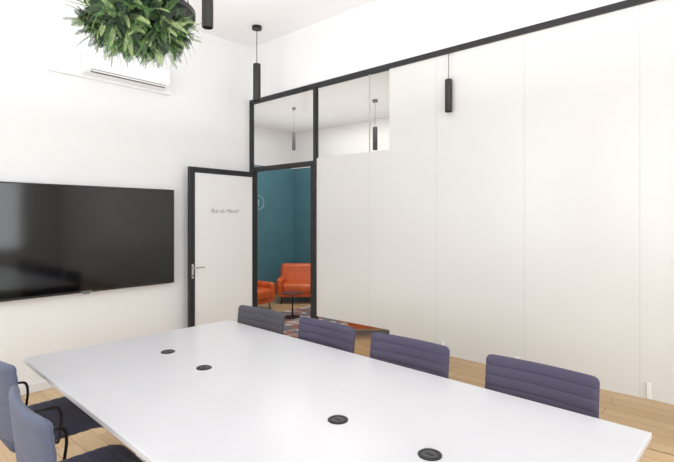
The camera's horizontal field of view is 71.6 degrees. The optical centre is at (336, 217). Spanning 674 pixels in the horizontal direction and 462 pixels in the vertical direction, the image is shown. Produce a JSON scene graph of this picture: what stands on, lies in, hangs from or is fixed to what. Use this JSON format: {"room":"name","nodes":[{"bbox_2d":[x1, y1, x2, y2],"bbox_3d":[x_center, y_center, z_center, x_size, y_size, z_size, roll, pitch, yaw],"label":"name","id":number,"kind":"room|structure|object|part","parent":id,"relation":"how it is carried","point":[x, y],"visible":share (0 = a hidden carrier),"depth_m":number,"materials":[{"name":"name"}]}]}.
{"room":"meeting room","nodes":[
{"label":"meeting room","id":0,"kind":"room"},
{"bbox_2d":[0,0,250,385],"bbox_3d":[-3.196,-0.310,3.715,0.150,3.720,6.150,0,0,41],"label":"wall","id":1,"kind":"structure","parent":0,"point":[56,128],"depth_m":4.62,"materials":[{"name":"white paint"}]},
{"bbox_2d":[19,380,53,394],"bbox_3d":[-3.421,1.510,3.334,0.018,0.080,4.980,0,0,41],"label":"baseboard","id":2,"kind":"structure","parent":1,"relation":"attached to","point":[43,385],"depth_m":4.16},
{"bbox_2d":[0,181,173,301],"bbox_3d":[-2.395,0.205,4.442,0.085,1.024,1.800,0,0,41],"label":"television","id":3,"kind":"object","parent":1,"relation":"attached to","point":[56,239],"visible":1,"depth_m":4.38,"materials":[{"name":"black plastic"}]},
{"bbox_2d":[47,0,169,95],"bbox_3d":[-2.227,-1.755,4.674,0.030,0.830,1.190,0,0,41],"label":"wall panel","id":4,"kind":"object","parent":1,"relation":"attached to","point":[63,56],"depth_m":4.34,"materials":[{"name":"white paint"}]},
{"bbox_2d":[81,48,169,90],"bbox_3d":[-2.093,-1.475,4.682,0.160,0.210,0.830,0,0,41],"label":"air conditioner","id":5,"kind":"object","parent":1,"relation":"attached to","point":[156,78],"visible":1,"depth_m":4.59,"materials":[{"name":"plastic"}]},
{"bbox_2d":[254,126,293,294],"bbox_3d":[-1.910,-0.110,8.753,0.100,3.320,3.100,0,0,41],"label":"wall","id":6,"kind":"structure","parent":0,"point":[275,220],"depth_m":9.41,"materials":[{"name":"teal paint"}]},
{"bbox_2d":[185,0,374,47],"bbox_3d":[-0.485,-2.220,1.384,7.300,0.100,6.250,0,0,41],"label":"ceiling","id":7,"kind":"structure","parent":0,"point":[233,20],"depth_m":4.98,"materials":[{"name":"paint"}]},
{"bbox_2d":[63,0,201,68],"bbox_3d":[-1.379,-1.582,3.202,0.905,1.175,0.879,0,0,17],"label":"hanging planter","id":8,"kind":"object","parent":7,"relation":"hanging from","point":[147,28],"visible":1,"depth_m":3.06,"materials":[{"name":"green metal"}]},
{"bbox_2d":[157,0,193,29],"bbox_3d":[-1.308,-1.413,3.200,0.630,0.016,0.630,0,0,41],"label":"pot","id":9,"kind":"object","parent":8,"relation":"on","point":[181,4],"depth_m":3.11,"materials":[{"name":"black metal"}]},
{"bbox_2d":[202,0,212,29],"bbox_3d":[-1.054,-1.860,3.804,0.110,0.620,0.110,0,0,41],"label":"pendant lamp","id":10,"kind":"object","parent":7,"relation":"hanging from","point":[207,5],"visible":1,"depth_m":3.77,"materials":[{"name":"metal"}]},
{"bbox_2d":[252,24,261,101],"bbox_3d":[-0.908,-1.748,5.290,0.110,0.844,0.110,0,0,41],"label":"pendant lamp","id":11,"kind":"object","parent":7,"relation":"hanging from","point":[256,66],"visible":1,"depth_m":5.25,"materials":[{"name":"metal"}]},
{"bbox_3d":[-0.908,-1.950,5.290,0.008,0.431,0.008,0,0,41],"label":"cord","id":12,"kind":"part","parent":11,"relation":"part of","materials":[{"name":"black plastic"}]},
{"bbox_3d":[-0.908,-1.536,5.290,0.086,0.420,0.086,0,0,41],"label":"lamp shade","id":13,"kind":"part","parent":11,"relation":"part of","materials":[{"name":"metal"}]},
{"bbox_2d":[254,71,388,132],"bbox_3d":[1.695,-1.820,5.697,9.750,0.100,3.100,0,0,41],"label":"ceiling","id":14,"kind":"structure","parent":0,"point":[347,102],"depth_m":7.48,"materials":[{"name":"paint"}]},
{"bbox_2d":[292,107,295,149],"bbox_3d":[-0.693,-1.430,7.502,0.060,0.680,0.060,0,0,41],"label":"pendant lamp","id":15,"kind":"object","parent":14,"relation":"hanging from","point":[293,108],"visible":1,"depth_m":7.48,"materials":[{"name":"grey metal"}]},
{"bbox_3d":[-0.693,-1.240,7.502,0.056,0.300,0.056,0,0,41],"label":"lamp shade","id":16,"kind":"part","parent":15,"relation":"part of","materials":[{"name":"grey metal"}]},
{"bbox_2d":[372,99,377,149],"bbox_3d":[0.571,-1.395,6.999,0.080,0.750,0.080,0,0,41],"label":"pendant lamp","id":17,"kind":"object","parent":14,"relation":"hanging from","point":[373,100],"visible":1,"depth_m":6.97,"materials":[{"name":"metal"}]},
{"bbox_3d":[0.571,-1.192,6.999,0.072,0.345,0.072,0,0,41],"label":"lamp shade","id":18,"kind":"part","parent":17,"relation":"part of","materials":[{"name":"metal"}]},
{"bbox_2d":[0,295,673,461],"bbox_3d":[-0.375,1.600,3.356,9.750,0.100,9.350,0,0,41],"label":"floor","id":19,"kind":"structure","parent":0,"point":[655,417],"depth_m":3.74,"materials":[{"name":"brown wood"}]},
{"bbox_2d":[0,361,103,452],"bbox_3d":[-1.579,1.121,2.516,0.551,0.858,0.504,0,0,41],"label":"chair","id":20,"kind":"object","parent":19,"relation":"on","point":[62,412],"visible":0.57,"depth_m":2.39,"materials":[{"name":"blue fabric"}]},
{"bbox_3d":[-1.713,0.894,2.365,0.525,0.402,0.101,0,0,41],"label":"backrest","id":21,"kind":"part","parent":20,"relation":"part of","materials":[{"name":"blue fabric"}]},
{"bbox_3d":[-1.800,1.030,2.588,0.126,0.215,0.193,0,0,41],"label":"armrest","id":22,"kind":"part","parent":20,"relation":"part of","materials":[{"name":"black plastic"}]},
{"bbox_3d":[-1.481,1.030,2.306,0.126,0.215,0.193,0,0,41],"label":"armrest","id":23,"kind":"part","parent":20,"relation":"part of","materials":[{"name":"black plastic"}]},
{"bbox_3d":[-1.565,1.105,2.533,0.505,0.079,0.460,0,0,41],"label":"seat","id":24,"kind":"part","parent":20,"relation":"part of","materials":[{"name":"blue fabric"}]},
{"bbox_2d":[8,385,142,461],"bbox_3d":[-1.026,1.121,1.920,0.551,0.858,0.504,0,0,44],"label":"chair","id":25,"kind":"object","parent":19,"relation":"on","point":[33,435],"visible":1,"depth_m":1.72,"materials":[{"name":"blue fabric"}]},
{"bbox_3d":[-1.167,0.894,1.776,0.525,0.402,0.101,0,0,44],"label":"backrest","id":26,"kind":"part","parent":25,"relation":"part of","materials":[{"name":"blue fabric"}]},
{"bbox_3d":[-1.242,1.030,2.003,0.126,0.215,0.193,0,0,44],"label":"armrest","id":27,"kind":"part","parent":25,"relation":"part of","materials":[{"name":"black plastic"}]},
{"bbox_3d":[-1.010,1.105,1.935,0.505,0.079,0.460,0,0,44],"label":"seat","id":28,"kind":"part","parent":25,"relation":"part of","materials":[{"name":"blue fabric"}]},
{"bbox_2d":[237,305,284,334],"bbox_3d":[-0.714,1.121,3.411,0.551,0.858,0.504,0,0,41],"label":"chair","id":29,"kind":"object","parent":19,"relation":"on","point":[266,319],"visible":0.15,"depth_m":3.56,"materials":[{"name":"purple fabric"}]},
{"bbox_2d":[257,280,274,309],"bbox_3d":[-1.598,1.212,7.806,0.778,0.680,0.910,0,0,37],"label":"armchair","id":30,"kind":"object","parent":19,"relation":"on","point":[265,290],"visible":0.23,"depth_m":7.82,"materials":[{"name":"orange leather"}]},
{"bbox_2d":[257,287,270,300],"bbox_3d":[-1.550,1.270,7.771,0.660,0.180,0.700,0,0,36],"label":"seat cushion","id":31,"kind":"object","parent":30,"relation":"on","point":[263,293],"depth_m":7.73,"materials":[{"name":"orange leather"}]},
{"bbox_3d":[-1.574,1.390,7.788,0.640,0.070,0.800,0,0,36],"label":"frame","id":32,"kind":"part","parent":30,"relation":"part of","materials":[{"name":"orange leather"}]},
{"bbox_3d":[-1.339,1.240,8.106,0.680,0.300,0.120,0,0,36],"label":"armrest","id":33,"kind":"part","parent":30,"relation":"part of","materials":[{"name":"orange leather"}]},
{"bbox_2d":[276,263,309,303],"bbox_3d":[-0.647,1.212,8.746,0.910,0.680,0.778,0,0,-1],"label":"armchair","id":34,"kind":"object","parent":19,"relation":"on","point":[293,276],"visible":0.52,"depth_m":8.82,"materials":[{"name":"orange leather"}]},
{"bbox_3d":[-1.042,1.240,8.713,0.120,0.300,0.680,0,0,0],"label":"armrest","id":35,"kind":"part","parent":34,"relation":"part of","materials":[{"name":"orange leather"}]},
{"bbox_3d":[-0.646,1.390,8.717,0.800,0.070,0.640,0,0,0],"label":"frame","id":36,"kind":"part","parent":34,"relation":"part of","materials":[{"name":"orange leather"}]},
{"bbox_3d":[-0.649,1.100,9.007,0.880,0.455,0.257,0,0,0],"label":"backrest","id":37,"kind":"part","parent":34,"relation":"part of","materials":[{"name":"orange leather"}]},
{"bbox_2d":[282,280,309,292],"bbox_3d":[-0.646,1.270,8.687,0.700,0.180,0.660,0,0,0],"label":"seat cushion","id":38,"kind":"object","parent":34,"relation":"on","point":[287,285],"depth_m":8.37,"materials":[{"name":"orange leather"}]},
{"bbox_2d":[281,306,347,337],"bbox_3d":[-0.498,1.544,7.103,1.400,0.012,1.700,0,0,41],"label":"rug","id":39,"kind":"object","parent":19,"relation":"on","point":[291,326],"visible":0.09,"depth_m":7.01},
{"bbox_2d":[282,291,302,318],"bbox_3d":[-0.691,1.345,7.247,0.340,0.385,0.340,0,0,41],"label":"side table","id":40,"kind":"object","parent":39,"relation":"on","point":[292,293],"visible":0.98,"depth_m":7.23,"materials":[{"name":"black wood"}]},
{"bbox_2d":[298,316,355,352],"bbox_3d":[-0.215,1.121,2.970,0.551,0.858,0.504,0,0,44],"label":"chair","id":41,"kind":"object","parent":19,"relation":"on","point":[322,332],"visible":0.12,"depth_m":3.11,"materials":[{"name":"purple fabric"}]},
{"bbox_2d":[23,320,651,461],"bbox_3d":[-0.315,1.177,2.233,2.830,0.746,1.390,0,0,44],"label":"conference table","id":42,"kind":"object","parent":19,"relation":"on","point":[223,391],"visible":1,"depth_m":1.99,"materials":[{"name":"white laminate"}]},
{"bbox_2d":[346,322,380,328],"bbox_3d":[0.486,1.350,6.299,0.740,0.400,0.420,0,0,0],"label":"bench","id":43,"kind":"object","parent":19,"relation":"on","point":[355,326],"visible":0.14,"depth_m":6.12,"materials":[{"name":"orange leather"}]},
{"bbox_3d":[0.486,1.430,6.299,0.680,0.060,0.370,0,0,0],"label":"frame","id":44,"kind":"part","parent":43,"relation":"part of","materials":[{"name":"orange wood"}]},
{"bbox_2d":[370,332,449,378],"bbox_3d":[0.274,1.121,2.525,0.551,0.858,0.504,0,0,41],"label":"chair","id":45,"kind":"object","parent":19,"relation":"on","point":[423,356],"visible":0.2,"depth_m":2.67,"materials":[{"name":"purple fabric"}]},
{"bbox_2d":[249,0,673,404],"bbox_3d":[1.520,0.026,3.649,7.000,3.047,0.050,0,0,41],"label":"partition wall","id":46,"kind":"structure","parent":19,"relation":"on","point":[531,219],"depth_m":3.67,"materials":[{"name":"white paint"}]},
{"bbox_2d":[188,166,256,326],"bbox_3d":[-1.330,0.485,5.511,0.138,2.110,0.946,0,0,41],"label":"door","id":47,"kind":"structure","parent":46,"relation":"in","point":[221,202],"depth_m":5.46,"materials":[{"name":"white wood"}]},
{"bbox_3d":[-1.087,0.052,5.955,0.040,2.995,0.050,0,0,41],"label":"corner post","id":48,"kind":"part","parent":46,"relation":"part of","materials":[{"name":"black metal"}]},
{"bbox_3d":[-0.237,0.052,5.203,0.040,2.995,0.050,0,0,41],"label":"post","id":49,"kind":"part","parent":46,"relation":"part of","materials":[{"name":"black metal"}]},
{"bbox_2d":[445,51,451,112],"bbox_3d":[0.972,-1.188,4.072,0.062,0.525,0.062,0,0,41],"label":"pendant lamp","id":50,"kind":"object","parent":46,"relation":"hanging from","point":[448,82],"visible":1,"depth_m":4.05,"materials":[{"name":"metal"}]},
{"bbox_3d":[0.972,-1.067,4.072,0.062,0.285,0.062,0,0,41],"label":"lamp shade","id":51,"kind":"part","parent":50,"relation":"part of","materials":[{"name":"metal"}]},
{"bbox_3d":[1.520,-1.471,3.649,7.000,0.052,0.050,0,0,41],"label":"rail","id":52,"kind":"part","parent":46,"relation":"part of","materials":[{"name":"black metal"}]},
{"bbox_2d":[485,354,599,418],"bbox_3d":[0.811,1.121,2.063,0.551,0.858,0.504,0,0,44],"label":"chair","id":53,"kind":"object","parent":19,"relation":"on","point":[577,392],"visible":0.27,"depth_m":2.19,"materials":[{"name":"purple fabric"}]},
{"bbox_2d":[294,117,388,262],"bbox_3d":[2.698,-0.110,6.679,9.550,3.320,0.100,0,0,41],"label":"wall","id":54,"kind":"structure","parent":0,"point":[353,138],"depth_m":9.44,"materials":[{"name":"white paint"}]},
{"bbox_2d":[251,0,624,99],"bbox_3d":[1.496,-1.835,3.736,7.150,0.670,0.100,0,0,41],"label":"wall","id":55,"kind":"structure","parent":0,"point":[375,33],"depth_m":4.57,"materials":[{"name":"white paint"}]}
]}

